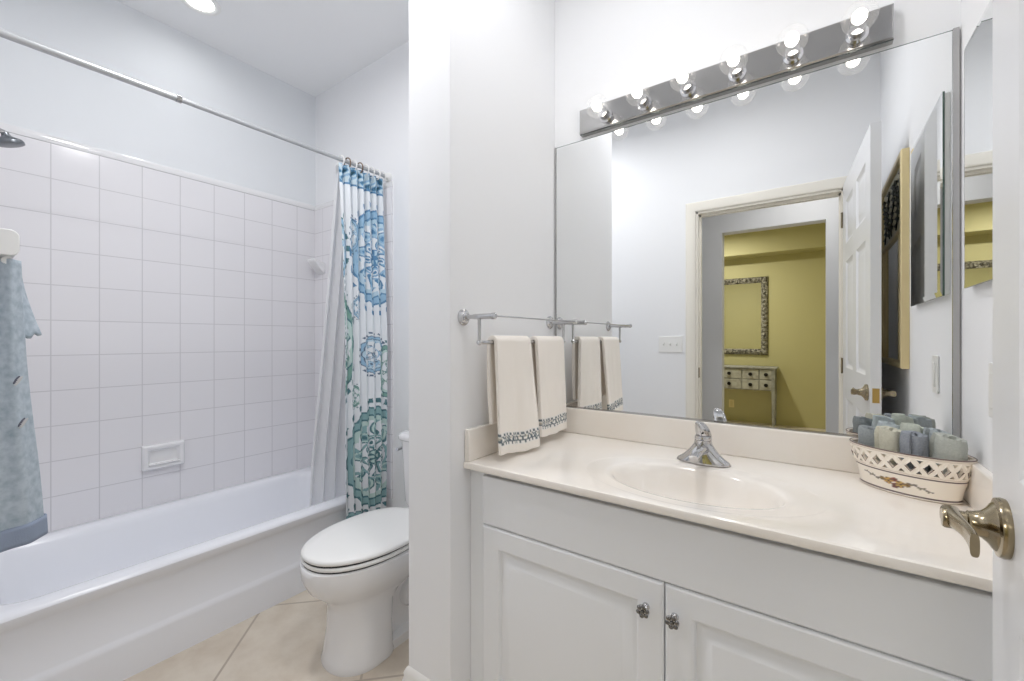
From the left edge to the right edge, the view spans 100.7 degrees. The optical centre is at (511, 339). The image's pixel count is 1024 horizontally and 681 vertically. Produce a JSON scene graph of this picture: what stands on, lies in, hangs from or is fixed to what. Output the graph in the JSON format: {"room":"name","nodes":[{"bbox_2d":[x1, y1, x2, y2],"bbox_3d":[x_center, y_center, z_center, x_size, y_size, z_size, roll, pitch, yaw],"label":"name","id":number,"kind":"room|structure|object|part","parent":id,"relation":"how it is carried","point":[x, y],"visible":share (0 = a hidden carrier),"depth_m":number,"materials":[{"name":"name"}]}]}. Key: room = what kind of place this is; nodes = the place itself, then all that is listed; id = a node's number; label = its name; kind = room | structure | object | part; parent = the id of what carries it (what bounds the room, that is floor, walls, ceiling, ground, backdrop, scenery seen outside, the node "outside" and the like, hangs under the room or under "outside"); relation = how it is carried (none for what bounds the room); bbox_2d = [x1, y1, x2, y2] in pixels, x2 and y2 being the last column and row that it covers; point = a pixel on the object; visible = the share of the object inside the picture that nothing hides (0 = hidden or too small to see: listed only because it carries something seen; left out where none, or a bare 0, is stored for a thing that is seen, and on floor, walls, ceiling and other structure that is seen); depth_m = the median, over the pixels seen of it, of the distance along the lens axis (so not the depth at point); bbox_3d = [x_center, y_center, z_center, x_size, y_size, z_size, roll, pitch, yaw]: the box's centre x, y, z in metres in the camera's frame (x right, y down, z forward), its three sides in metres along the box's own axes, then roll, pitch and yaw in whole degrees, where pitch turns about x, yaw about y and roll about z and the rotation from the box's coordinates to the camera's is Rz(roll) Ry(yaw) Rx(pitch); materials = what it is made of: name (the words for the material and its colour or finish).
{"room":"bathroom","nodes":[
{"label":"bathroom","id":0,"kind":"room"},
{"bbox_2d":[0,0,315,205],"bbox_3d":[-1.872,-0.213,2.182,0.122,2.827,1.730,0,0,35],"label":"wall","id":1,"kind":"structure","parent":0,"point":[41,92],"depth_m":2.13,"materials":[{"name":"white paint"}]},
{"bbox_2d":[0,132,314,531],"bbox_3d":[-1.764,0.021,2.221,0.008,1.758,1.520,0,0,35],"label":"tile","id":2,"kind":"structure","parent":1,"relation":"attached to","point":[166,307],"depth_m":2.13,"materials":[{"name":"white tile"}]},
{"bbox_2d":[141,440,184,471],"bbox_3d":[-1.777,0.594,2.164,0.037,0.123,0.172,0,0,35],"label":"soap dish","id":3,"kind":"object","parent":2,"relation":"attached to","point":[160,455],"visible":1,"depth_m":2.16,"materials":[{"name":"white ceramic"}]},
{"bbox_2d":[148,459,179,466],"bbox_3d":[-1.775,0.630,2.163,0.033,0.010,0.128,0,0,35],"label":"tray","id":4,"kind":"object","parent":3,"relation":"on","point":[155,462],"depth_m":2.16,"materials":[{"name":"white ceramic"}]},
{"bbox_2d":[0,122,392,210],"bbox_3d":[-1.439,-0.877,1.997,0.798,0.034,1.530,0,0,35],"label":"cap","id":5,"kind":"object","parent":1,"relation":"attached to","point":[17,130],"visible":0.82,"depth_m":2.13,"materials":[{"name":"white ceramic"}]},
{"bbox_2d":[117,0,408,96],"bbox_3d":[-0.535,-1.667,1.319,3.300,0.080,1.870,0,0,35],"label":"ceiling","id":6,"kind":"structure","parent":0,"point":[311,46],"depth_m":2.25,"materials":[{"name":"white paint"}]},
{"bbox_2d":[181,0,220,15],"bbox_3d":[-1.506,-1.623,2.047,0.168,0.008,0.168,0,0,35],"label":"recessed light","id":7,"kind":"object","parent":6,"relation":"in","point":[205,7],"visible":1,"depth_m":2.07,"materials":[{"name":"white plastic"}]},
{"bbox_2d":[123,590,408,680],"bbox_3d":[-0.582,1.240,1.382,3.450,0.080,1.920,0,0,35],"label":"floor","id":8,"kind":"structure","parent":0,"point":[284,641],"depth_m":1.60,"materials":[{"name":"tile"}]},
{"bbox_2d":[0,466,345,680],"bbox_3d":[-1.457,1.019,2.004,0.742,0.363,1.518,0,0,35],"label":"bathtub","id":9,"kind":"object","parent":8,"relation":"on","point":[116,597],"visible":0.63,"depth_m":1.74,"materials":[{"name":"white ceramic"}]},
{"bbox_2d":[300,430,408,676],"bbox_3d":[-0.496,0.826,1.783,0.454,0.748,0.771,0,0,35],"label":"toilet","id":10,"kind":"object","parent":8,"relation":"on","point":[358,565],"visible":0.52,"depth_m":1.54,"materials":[{"name":"white ceramic"}]},
{"bbox_3d":[-0.571,0.790,1.666,0.362,0.014,0.485,0,0,35],"label":"seat","id":11,"kind":"part","parent":10,"relation":"part of","materials":[{"name":"white plastic"}]},
{"bbox_3d":[-0.565,0.765,1.674,0.364,0.022,0.505,0,0,35],"label":"lid","id":12,"kind":"part","parent":10,"relation":"part of","materials":[{"name":"white plastic"}]},
{"bbox_3d":[-0.329,0.469,2.006,0.440,0.033,0.214,0,0,35],"label":"tank lid","id":13,"kind":"part","parent":10,"relation":"part of","materials":[{"name":"white ceramic"}]},
{"bbox_3d":[-0.326,0.650,2.011,0.416,0.330,0.197,0,0,35],"label":"tank","id":14,"kind":"part","parent":10,"relation":"part of","materials":[{"name":"white ceramic"}]},
{"bbox_2d":[471,470,992,680],"bbox_3d":[0.497,0.801,1.197,1.193,0.797,0.588,0,0,35],"label":"vanity cabinet","id":15,"kind":"object","parent":8,"relation":"on","point":[565,586],"visible":0.97,"depth_m":0.95,"materials":[{"name":"white paint"}]},
{"bbox_3d":[0.134,0.825,1.142,0.540,0.521,0.018,0,0,35],"label":"cabinet door","id":16,"kind":"part","parent":15,"relation":"part of","materials":[{"name":"white paint"}]},
{"bbox_2d":[636,605,648,618],"bbox_3d":[0.301,0.631,0.980,0.031,0.031,0.008,0,0,35],"label":"cabinet knob","id":17,"kind":"object","parent":15,"relation":"on","point":[642,610],"depth_m":0.98,"materials":[{"name":"grey metal"}]},
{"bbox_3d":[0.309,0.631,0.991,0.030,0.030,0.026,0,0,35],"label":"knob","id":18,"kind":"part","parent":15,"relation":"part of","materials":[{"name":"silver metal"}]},
{"bbox_2d":[665,616,678,629],"bbox_3d":[0.355,0.631,0.942,0.031,0.031,0.008,0,0,35],"label":"cabinet knob","id":19,"kind":"object","parent":15,"relation":"on","point":[672,622],"depth_m":0.94,"materials":[{"name":"grey metal"}]},
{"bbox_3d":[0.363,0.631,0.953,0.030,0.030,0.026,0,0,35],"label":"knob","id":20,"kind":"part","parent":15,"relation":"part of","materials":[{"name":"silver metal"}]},
{"bbox_2d":[464,407,992,591],"bbox_3d":[0.502,0.396,1.204,1.193,0.234,0.574,0,0,35],"label":"countertop","id":21,"kind":"structure","parent":15,"relation":"on","point":[796,488],"depth_m":1.15,"materials":[{"name":"stone"}]},
{"bbox_2d":[677,421,730,467],"bbox_3d":[0.559,0.317,1.265,0.156,0.127,0.156,0,0,35],"label":"faucet","id":22,"kind":"object","parent":21,"relation":"on","point":[702,451],"visible":1,"depth_m":1.28,"materials":[{"name":"silver metal"}]},
{"bbox_3d":[0.548,0.336,1.248,0.042,0.038,0.116,0,0,35],"label":"spout","id":23,"kind":"part","parent":22,"relation":"part of","materials":[{"name":"silver metal"}]},
{"bbox_3d":[0.589,0.303,1.305,0.049,0.014,0.049,0,0,35],"label":"handle","id":24,"kind":"part","parent":22,"relation":"part of","materials":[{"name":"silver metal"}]},
{"bbox_3d":[0.586,0.277,1.303,0.048,0.047,0.044,0,0,35],"label":"lever","id":25,"kind":"part","parent":22,"relation":"part of","materials":[{"name":"silver metal"}]},
{"bbox_2d":[849,437,977,504],"bbox_3d":[0.992,0.327,1.063,0.148,0.107,0.246,0,0,-25],"label":"basket","id":26,"kind":"object","parent":21,"relation":"on","point":[950,487],"visible":0.93,"depth_m":1.00,"materials":[{"name":"beige ceramic"}]},
{"bbox_2d":[858,425,874,456],"bbox_3d":[0.948,0.284,1.126,0.051,0.107,0.055,0,0,-26],"label":"rolled washcloth","id":27,"kind":"object","parent":26,"relation":"in","point":[865,432],"visible":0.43,"depth_m":1.11,"materials":[{"name":"fabric"}]},
{"bbox_2d":[874,426,900,466],"bbox_3d":[0.960,0.280,1.079,0.050,0.114,0.053,0,0,-18],"label":"rolled washcloth","id":28,"kind":"object","parent":26,"relation":"in","point":[885,437],"visible":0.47,"depth_m":1.07,"materials":[{"name":"beige fabric"}]},
{"bbox_2d":[877,421,899,428],"bbox_3d":[0.999,0.279,1.126,0.047,0.119,0.056,0,0,-25],"label":"rolled washcloth","id":29,"kind":"object","parent":26,"relation":"in","point":[880,423],"visible":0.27,"depth_m":1.12,"materials":[{"name":"fabric"}]},
{"bbox_2d":[899,422,923,432],"bbox_3d":[1.021,0.276,1.081,0.046,0.123,0.051,0,0,-24],"label":"rolled washcloth","id":30,"kind":"object","parent":26,"relation":"in","point":[903,426],"visible":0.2,"depth_m":1.07,"materials":[{"name":"fabric"}]},
{"bbox_2d":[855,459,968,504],"bbox_3d":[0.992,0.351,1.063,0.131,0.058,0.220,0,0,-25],"label":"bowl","id":31,"kind":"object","parent":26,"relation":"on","point":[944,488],"depth_m":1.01,"materials":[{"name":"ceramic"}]},
{"bbox_2d":[899,430,929,473],"bbox_3d":[0.977,0.282,1.030,0.056,0.114,0.052,0,0,-31],"label":"rolled washcloth","id":32,"kind":"object","parent":26,"relation":"in","point":[910,442],"visible":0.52,"depth_m":1.02,"materials":[{"name":"fabric"}]},
{"bbox_2d":[922,427,950,471],"bbox_3d":[1.039,0.278,1.037,0.045,0.120,0.053,0,0,-31],"label":"rolled washcloth","id":33,"kind":"object","parent":26,"relation":"in","point":[927,431],"visible":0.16,"depth_m":1.04,"materials":[{"name":"fabric"}]},
{"bbox_2d":[929,432,967,476],"bbox_3d":[1.019,0.280,0.991,0.056,0.117,0.064,0,0,-22],"label":"rolled washcloth","id":34,"kind":"object","parent":26,"relation":"in","point":[941,445],"visible":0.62,"depth_m":0.98,"materials":[{"name":"fabric"}]},
{"bbox_3d":[0.578,0.825,0.827,0.540,0.521,0.018,0,0,35],"label":"cabinet door","id":35,"kind":"part","parent":15,"relation":"part of","materials":[{"name":"white paint"}]},
{"bbox_2d":[409,0,554,680],"bbox_3d":[-0.077,-0.213,1.581,0.187,2.827,0.632,0,0,35],"label":"wall partition","id":36,"kind":"structure","parent":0,"point":[482,72],"depth_m":1.35,"materials":[{"name":"white paint"}]},
{"bbox_2d":[402,665,430,680],"bbox_3d":[-0.082,1.130,1.575,0.215,0.140,0.646,0,0,35],"label":"baseboard","id":37,"kind":"structure","parent":36,"relation":"attached to","point":[410,674],"depth_m":1.35,"materials":[{"name":"white paint"}]},
{"bbox_2d":[458,309,577,344],"bbox_3d":[0.054,-0.037,1.493,0.129,0.113,0.579,0,0,35],"label":"towel bar","id":38,"kind":"object","parent":36,"relation":"attached to","point":[464,317],"visible":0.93,"depth_m":1.30,"materials":[{"name":"silver metal"}]},
{"bbox_3d":[-0.098,-0.022,1.278,0.018,0.083,0.017,0,0,-31],"label":"drop arm","id":39,"kind":"part","parent":38,"relation":"part of","materials":[{"name":"silver metal"}]},
{"bbox_3d":[-0.095,-0.068,1.275,0.119,0.020,0.020,0,0,35],"label":"post","id":40,"kind":"part","parent":38,"relation":"part of","materials":[{"name":"silver metal"}]},
{"bbox_2d":[487,335,539,455],"bbox_3d":[0.006,0.179,1.400,0.089,0.382,0.210,0,0,35],"label":"hand towel","id":41,"kind":"object","parent":38,"relation":"hanging from","point":[511,392],"visible":1,"depth_m":1.37,"materials":[{"name":"white fabric"}]},
{"bbox_3d":[0.102,-0.068,1.459,0.005,0.005,0.527,0,0,35],"label":"thin rod","id":42,"kind":"part","parent":38,"relation":"part of","materials":[{"name":"silver metal"}]},
{"bbox_2d":[530,336,566,436],"bbox_3d":[0.141,0.172,1.605,0.067,0.367,0.214,0,0,35],"label":"hand towel","id":43,"kind":"object","parent":38,"relation":"hanging from","point":[547,351],"visible":0.98,"depth_m":1.57,"materials":[{"name":"white fabric"}]},
{"bbox_3d":[0.207,-0.022,1.708,0.017,0.083,0.018,0,0,12],"label":"drop arm","id":44,"kind":"part","parent":38,"relation":"part of","materials":[{"name":"silver metal"}]},
{"bbox_3d":[0.210,-0.068,1.705,0.119,0.020,0.020,0,0,35],"label":"post","id":45,"kind":"part","parent":38,"relation":"part of","materials":[{"name":"silver metal"}]},
{"bbox_2d":[316,0,960,507],"bbox_3d":[-0.040,-0.213,2.016,3.300,2.827,0.120,0,0,35],"label":"wall","id":46,"kind":"structure","parent":0,"point":[605,49],"depth_m":1.67,"materials":[{"name":"white paint"}]},
{"bbox_2d":[0,28,391,181],"bbox_3d":[-1.142,-0.918,1.786,0.052,0.052,1.528,0,0,35],"label":"shower curtain rod","id":47,"kind":"object","parent":46,"relation":"attached to","point":[5,34],"visible":0.86,"depth_m":1.54,"materials":[{"name":"grey metal"}]},
{"bbox_2d":[309,165,345,506],"bbox_3d":[-0.911,0.018,2.287,0.160,1.825,0.335,0,0,35],"label":"liner","id":48,"kind":"object","parent":47,"relation":"hanging from","point":[328,464],"visible":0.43,"depth_m":2.24,"materials":[{"name":"white"}]},
{"bbox_2d":[337,155,386,518],"bbox_3d":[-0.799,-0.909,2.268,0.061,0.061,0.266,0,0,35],"label":"shower curtain","id":49,"kind":"object","parent":47,"relation":"hanging from","point":[361,194],"visible":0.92,"depth_m":2.25,"materials":[{"name":"fabric"}]},
{"bbox_2d":[315,186,392,498],"bbox_3d":[-0.995,0.021,2.614,0.790,1.758,0.010,0,0,35],"label":"end tile","id":50,"kind":"structure","parent":46,"relation":"attached to","point":[323,217],"depth_m":2.41,"materials":[{"name":"white tile"}]},
{"bbox_2d":[307,258,324,274],"bbox_3d":[-1.274,-0.472,2.757,0.080,0.091,0.080,0,0,35],"label":"soap holder","id":51,"kind":"object","parent":50,"relation":"attached to","point":[316,265],"visible":1,"depth_m":2.75,"materials":[{"name":"white ceramic"}]},
{"bbox_2d":[561,407,858,473],"bbox_3d":[0.662,0.330,1.429,1.193,0.101,0.020,0,0,35],"label":"backsplash","id":52,"kind":"structure","parent":46,"relation":"attached to","point":[817,450],"depth_m":1.38,"materials":[{"name":"stone"}]},
{"bbox_2d":[580,3,893,136],"bbox_3d":[0.623,-0.860,1.377,0.935,0.096,0.152,0,0,35],"label":"vanity light bar","id":53,"kind":"object","parent":46,"relation":"attached to","point":[865,31],"visible":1,"depth_m":1.33,"materials":[{"name":"silver metal"}]},
{"bbox_2d":[597,107,611,122],"bbox_3d":[0.348,-0.852,1.604,0.052,0.052,0.036,0,0,35],"label":"socket","id":54,"kind":"object","parent":53,"relation":"attached to","point":[604,115],"depth_m":1.60,"materials":[{"name":"silver metal"}]},
{"bbox_2d":[636,93,651,110],"bbox_3d":[0.469,-0.852,1.518,0.052,0.052,0.036,0,0,35],"label":"socket","id":55,"kind":"object","parent":53,"relation":"attached to","point":[644,103],"depth_m":1.52,"materials":[{"name":"silver metal"}]},
{"bbox_2d":[680,78,695,96],"bbox_3d":[0.591,-0.852,1.431,0.052,0.052,0.036,0,0,35],"label":"socket","id":56,"kind":"object","parent":53,"relation":"attached to","point":[687,89],"depth_m":1.43,"materials":[{"name":"silver metal"}]},
{"bbox_2d":[728,61,746,81],"bbox_3d":[0.712,-0.852,1.345,0.052,0.052,0.036,0,0,35],"label":"socket","id":57,"kind":"object","parent":53,"relation":"attached to","point":[738,73],"depth_m":1.34,"materials":[{"name":"silver metal"}]},
{"bbox_2d":[783,42,803,64],"bbox_3d":[0.834,-0.852,1.259,0.052,0.052,0.036,0,0,35],"label":"socket","id":58,"kind":"object","parent":53,"relation":"attached to","point":[795,59],"depth_m":1.26,"materials":[{"name":"silver metal"}]},
{"bbox_2d":[845,21,868,44],"bbox_3d":[0.955,-0.852,1.172,0.052,0.052,0.036,0,0,35],"label":"socket","id":59,"kind":"object","parent":53,"relation":"attached to","point":[853,36],"depth_m":1.17,"materials":[{"name":"silver metal"}]},
{"bbox_2d":[555,27,959,437],"bbox_3d":[0.665,-0.261,1.435,1.189,1.080,0.010,0,0,35],"label":"vanity mirror","id":60,"kind":"object","parent":46,"relation":"attached to","point":[785,254],"visible":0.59,"depth_m":1.32,"materials":[{"name":"grey mirror"}]},
{"bbox_2d":[961,0,992,471],"bbox_3d":[0.704,-0.213,0.352,0.120,2.827,1.730,0,0,35],"label":"wall","id":61,"kind":"structure","parent":0,"point":[976,301],"depth_m":1.00,"materials":[{"name":"white paint"}]},
{"bbox_2d":[964,0,992,287],"bbox_3d":[0.949,-0.406,0.817,0.018,0.569,0.468,0,0,35],"label":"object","id":62,"kind":"object","parent":61,"relation":"attached to","point":[978,53],"visible":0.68,"depth_m":0.92,"materials":[{"name":"silver mirror"}]},
{"bbox_2d":[988,363,992,417],"bbox_3d":[0.996,0.107,0.875,0.009,0.115,0.070,0,0,35],"label":"wall outlet","id":63,"kind":"object","parent":61,"relation":"attached to","point":[990,365],"visible":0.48,"depth_m":0.89,"materials":[{"name":"white plastic"}]},
{"bbox_2d":[989,373,992,408],"bbox_3d":[0.994,0.107,0.876,0.004,0.075,0.034,0,0,35],"label":"socket","id":64,"kind":"object","parent":63,"relation":"attached to","point":[990,374],"depth_m":0.88,"materials":[{"name":"white plastic"}]},
{"bbox_3d":[-1.050,-0.214,0.611,3.280,2.827,0.120,0,0,35],"label":"wall","id":65,"kind":"structure","parent":0,"visible":0},
{"bbox_2d":[0,228,19,263],"bbox_3d":[-1.182,-0.185,0.884,0.340,0.067,0.172,0,0,35],"label":"towel holder","id":66,"kind":"object","parent":65,"relation":"attached to","point":[9,239],"visible":0.88,"depth_m":0.85,"materials":[{"name":"white plastic"}]},
{"bbox_3d":[-1.132,-0.160,0.936,0.280,0.016,0.016,0,0,35],"label":"peg rail","id":67,"kind":"part","parent":66,"relation":"part of","materials":[{"name":"white plastic"}]},
{"bbox_2d":[0,259,47,552],"bbox_3d":[-1.044,0.136,0.886,0.104,0.596,0.103,0,0,30],"label":"hanging cloth","id":68,"kind":"object","parent":66,"relation":"hanging from","point":[23,519],"visible":1,"depth_m":0.86,"materials":[{"name":"blue fabric"}]},
{"bbox_2d":[939,0,1023,680],"bbox_3d":[0.395,0.148,0.200,0.148,2.080,0.864,0,0,35],"label":"door","id":69,"kind":"structure","parent":65,"relation":"in","point":[1000,523],"depth_m":0.50,"materials":[{"name":"white paint"}]},
{"bbox_3d":[0.538,0.228,0.510,0.019,0.028,0.093,0,0,35],"label":"lever","id":70,"kind":"part","parent":69,"relation":"part of","materials":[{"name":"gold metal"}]},
{"bbox_3d":[0.581,0.228,0.518,0.030,0.071,0.071,0,0,39],"label":"handle","id":71,"kind":"part","parent":69,"relation":"part of","materials":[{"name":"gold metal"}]},
{"bbox_3d":[-1.905,0.171,1.340,0.798,2.058,0.080,0,0,35],"label":"shower tile","id":72,"kind":"structure","parent":0,"visible":0},
{"bbox_2d":[0,128,24,147],"bbox_3d":[-1.836,-0.742,1.465,0.078,0.116,0.203,0,0,35],"label":"shower","id":73,"kind":"object","parent":72,"relation":"attached to","point":[6,140],"visible":1,"depth_m":1.50,"materials":[{"name":"silver metal"}]}
]}

